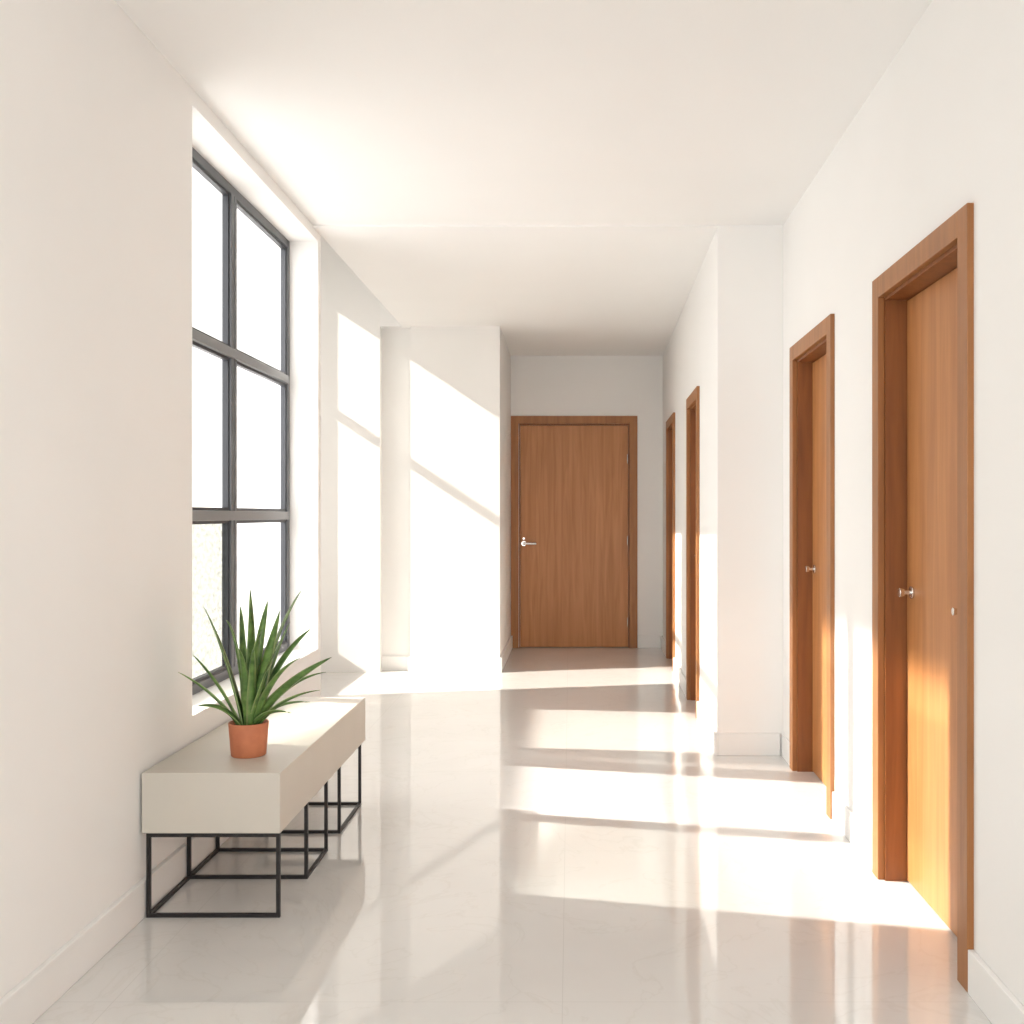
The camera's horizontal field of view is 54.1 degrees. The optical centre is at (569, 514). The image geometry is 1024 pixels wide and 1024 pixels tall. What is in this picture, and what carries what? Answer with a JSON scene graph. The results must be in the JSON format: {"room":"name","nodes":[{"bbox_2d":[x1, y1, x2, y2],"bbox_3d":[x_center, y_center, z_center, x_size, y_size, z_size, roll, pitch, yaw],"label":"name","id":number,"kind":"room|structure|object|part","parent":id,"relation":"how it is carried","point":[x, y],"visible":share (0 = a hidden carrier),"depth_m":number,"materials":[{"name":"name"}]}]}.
{"room":"hallway","nodes":[
{"label":"hallway","id":0,"kind":"room"},
{"bbox_2d":[0,0,320,998],"bbox_3d":[-1.970,-0.650,2.145,1.160,3.900,7.290,0,0,0],"label":"wall","id":1,"kind":"structure","parent":0,"point":[111,236],"depth_m":3.04,"materials":[{"name":"paint"}]},
{"bbox_2d":[0,837,228,1023],"bbox_3d":[-1.381,1.240,2.040,0.018,0.120,7.080,0,0,0],"label":"baseboard","id":2,"kind":"structure","parent":1,"relation":"attached to","point":[27,1001],"depth_m":2.87,"materials":[{"name":"paint"}]},
{"bbox_2d":[192,147,289,694],"bbox_3d":[-1.563,-0.385,4.600,0.052,2.250,1.840,0,0,0],"label":"window","id":3,"kind":"structure","parent":1,"relation":"in","point":[229,515],"depth_m":4.58,"materials":[{"name":"metal"}]},
{"bbox_3d":[-1.567,-1.115,4.142,0.024,0.706,0.840,0,0,0],"label":"sash","id":4,"kind":"part","parent":3,"relation":"part of","materials":[{"name":"glass"}]},
{"bbox_3d":[-1.567,-0.368,4.142,0.024,0.699,0.840,0,0,0],"label":"sash","id":5,"kind":"part","parent":3,"relation":"part of","materials":[{"name":"glass"}]},
{"bbox_3d":[-1.567,0.361,4.142,0.024,0.673,0.840,0,0,0],"label":"sash","id":6,"kind":"part","parent":3,"relation":"part of","materials":[{"name":"white glass"}]},
{"bbox_3d":[-1.567,-1.115,5.058,0.024,0.706,0.840,0,0,0],"label":"sash","id":7,"kind":"part","parent":3,"relation":"part of","materials":[{"name":"glass"}]},
{"bbox_3d":[-1.567,-0.368,5.058,0.024,0.699,0.840,0,0,0],"label":"sash","id":8,"kind":"part","parent":3,"relation":"part of","materials":[{"name":"glass"}]},
{"bbox_3d":[-1.567,0.361,5.058,0.024,0.673,0.840,0,0,0],"label":"sash","id":9,"kind":"part","parent":3,"relation":"part of","materials":[{"name":"white glass"}]},
{"bbox_2d":[321,236,510,671],"bbox_3d":[-1.565,-0.650,9.085,1.970,3.900,1.630,0,0,0],"label":"wall","id":10,"kind":"structure","parent":0,"point":[416,420],"depth_m":8.27,"materials":[{"name":"paint"}]},
{"bbox_2d":[382,636,512,671],"bbox_3d":[-1.066,1.240,9.016,1.008,0.120,1.528,0,0,0],"label":"baseboard","id":11,"kind":"structure","parent":10,"relation":"attached to","point":[389,663],"depth_m":8.25,"materials":[{"name":"paint"}]},
{"bbox_2d":[33,647,991,1023],"bbox_3d":[-0.550,1.350,4.350,4.100,0.100,11.700,0,0,0],"label":"floor","id":12,"kind":"structure","parent":0,"point":[558,835],"depth_m":3.42,"materials":[{"name":"tile"}]},
{"bbox_2d":[142,697,364,917],"bbox_3d":[-1.159,1.066,3.898,0.448,0.468,1.344,0,0,0],"label":"bench","id":13,"kind":"object","parent":12,"relation":"on","point":[200,790],"visible":0.98,"depth_m":3.35,"materials":[{"name":"paint"}]},
{"bbox_3d":[-1.362,1.294,3.405,0.012,0.012,0.330,0,0,0],"label":"floor rail","id":14,"kind":"part","parent":13,"relation":"part of","materials":[{"name":"black metal"}]},
{"bbox_3d":[-1.362,1.294,3.721,0.012,0.012,0.278,0,0,0],"label":"floor rail","id":15,"kind":"part","parent":13,"relation":"part of","materials":[{"name":"black metal"}]},
{"bbox_3d":[-1.153,1.164,3.234,0.431,0.272,0.012,0,0,0],"label":"leg frame","id":16,"kind":"part","parent":13,"relation":"part of","materials":[{"name":"black metal"}]},
{"bbox_3d":[-1.153,1.164,3.576,0.431,0.272,0.012,0,0,0],"label":"leg frame","id":17,"kind":"part","parent":13,"relation":"part of","materials":[{"name":"black metal"}]},
{"bbox_3d":[-1.159,0.930,3.898,0.448,0.196,1.344,0,0,0],"label":"seat","id":18,"kind":"part","parent":13,"relation":"part of","materials":[{"name":"paint"}]},
{"bbox_2d":[178,587,330,758],"bbox_3d":[-1.084,0.543,3.455,0.530,0.579,0.271,0,0,0],"label":"potted plant","id":19,"kind":"object","parent":13,"relation":"on","point":[248,732],"visible":1,"depth_m":3.44,"materials":[{"name":"green plant"}]},
{"bbox_3d":[-1.115,0.774,3.470,0.135,0.115,0.135,0,0,0],"label":"pot","id":20,"kind":"part","parent":19,"relation":"part of","materials":[{"name":"ceramic"}]},
{"bbox_3d":[-1.153,1.164,3.866,0.431,0.272,0.012,0,0,0],"label":"leg frame","id":21,"kind":"part","parent":13,"relation":"part of","materials":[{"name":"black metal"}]},
{"bbox_3d":[-1.153,1.164,4.086,0.431,0.272,0.012,0,0,0],"label":"leg frame","id":22,"kind":"part","parent":13,"relation":"part of","materials":[{"name":"black metal"}]},
{"bbox_3d":[-0.943,1.294,3.721,0.012,0.012,0.278,0,0,0],"label":"floor rail","id":23,"kind":"part","parent":13,"relation":"part of","materials":[{"name":"black metal"}]},
{"bbox_3d":[-1.153,1.164,4.486,0.431,0.272,0.012,0,0,0],"label":"leg frame","id":24,"kind":"part","parent":13,"relation":"part of","materials":[{"name":"black metal"}]},
{"bbox_3d":[-0.943,1.294,4.286,0.012,0.012,0.388,0,0,0],"label":"floor rail","id":25,"kind":"part","parent":13,"relation":"part of","materials":[{"name":"black metal"}]},
{"bbox_2d":[114,0,931,355],"bbox_3d":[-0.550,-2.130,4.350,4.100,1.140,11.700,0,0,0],"label":"ceiling","id":26,"kind":"structure","parent":0,"point":[562,176],"depth_m":4.04,"materials":[{"name":"paint"}]},
{"bbox_2d":[511,356,662,647],"bbox_3d":[0.410,-0.135,9.875,1.980,2.870,0.150,0,0,0],"label":"wall","id":27,"kind":"structure","parent":0,"point":[540,385],"depth_m":9.80,"materials":[{"name":"paint"}]},
{"bbox_2d":[511,416,636,647],"bbox_3d":[0.041,0.165,9.801,1.238,2.270,0.098,0,0,0],"label":"door","id":28,"kind":"structure","parent":27,"relation":"in","point":[574,478],"depth_m":9.81,"materials":[{"name":"brown wood"}]},
{"bbox_3d":[-0.404,0.262,9.781,0.151,0.088,0.058,0,0,0],"label":"handle","id":29,"kind":"part","parent":28,"relation":"part of","materials":[{"name":"silver metal"}]},
{"bbox_2d":[638,635,659,647],"bbox_3d":[0.774,1.240,9.791,0.222,0.120,0.018,0,0,0],"label":"baseboard","id":30,"kind":"structure","parent":27,"relation":"attached to","point":[644,641],"depth_m":9.78,"materials":[{"name":"paint"}]},
{"bbox_2d":[663,227,782,754],"bbox_3d":[1.105,-0.145,7.604,0.500,2.890,4.381,0,0,1],"label":"wall","id":31,"kind":"structure","parent":0,"point":[726,340],"depth_m":5.42,"materials":[{"name":"paint"}]},
{"bbox_2d":[666,412,674,670],"bbox_3d":[0.933,0.225,8.704,0.138,2.150,0.850,0,0,1],"label":"door","id":32,"kind":"structure","parent":31,"relation":"in","point":[670,423],"depth_m":9.04,"materials":[{"name":"brown wood"}]},
{"bbox_2d":[686,386,699,718],"bbox_3d":[0.884,0.240,6.724,0.138,2.120,0.750,0,0,1],"label":"door","id":33,"kind":"structure","parent":31,"relation":"in","point":[693,401],"depth_m":7.01,"materials":[{"name":"brown wood"}]},
{"bbox_2d":[783,0,1023,1005],"bbox_3d":[1.193,-0.145,1.958,0.220,2.890,6.922,0,0,1],"label":"wall","id":34,"kind":"structure","parent":0,"point":[941,131],"depth_m":2.84,"materials":[{"name":"paint"}]},
{"bbox_2d":[790,314,834,818],"bbox_3d":[1.190,0.220,4.709,0.138,2.160,0.880,0,0,1],"label":"door","id":35,"kind":"structure","parent":34,"relation":"in","point":[812,357],"depth_m":5.01,"materials":[{"name":"brown wood"}]},
{"bbox_3d":[1.201,0.270,4.994,0.048,0.044,0.044,0,0,1],"label":"handle","id":36,"kind":"part","parent":35,"relation":"part of","materials":[{"name":"silver metal"}]},
{"bbox_2d":[661,636,1023,1023],"bbox_3d":[0.943,1.240,4.145,0.379,0.120,11.285,0,0,1],"label":"baseboard","id":37,"kind":"structure","parent":34,"relation":"attached to","point":[991,995],"depth_m":3.96,"materials":[{"name":"paint"}]},
{"bbox_2d":[872,203,973,991],"bbox_3d":[1.159,0.225,3.179,0.138,2.150,0.920,0,0,1],"label":"door","id":38,"kind":"structure","parent":34,"relation":"in","point":[923,325],"depth_m":3.33,"materials":[{"name":"brown wood"}]},
{"bbox_3d":[1.170,0.270,3.484,0.048,0.044,0.044,0,0,1],"label":"handle","id":39,"kind":"part","parent":38,"relation":"part of","materials":[{"name":"silver metal"}]},
{"bbox_3d":[1.167,0.290,3.004,0.035,0.032,0.032,0,0,1],"label":"knob","id":40,"kind":"part","parent":38,"relation":"part of","materials":[{"name":"silver metal"}]}
]}

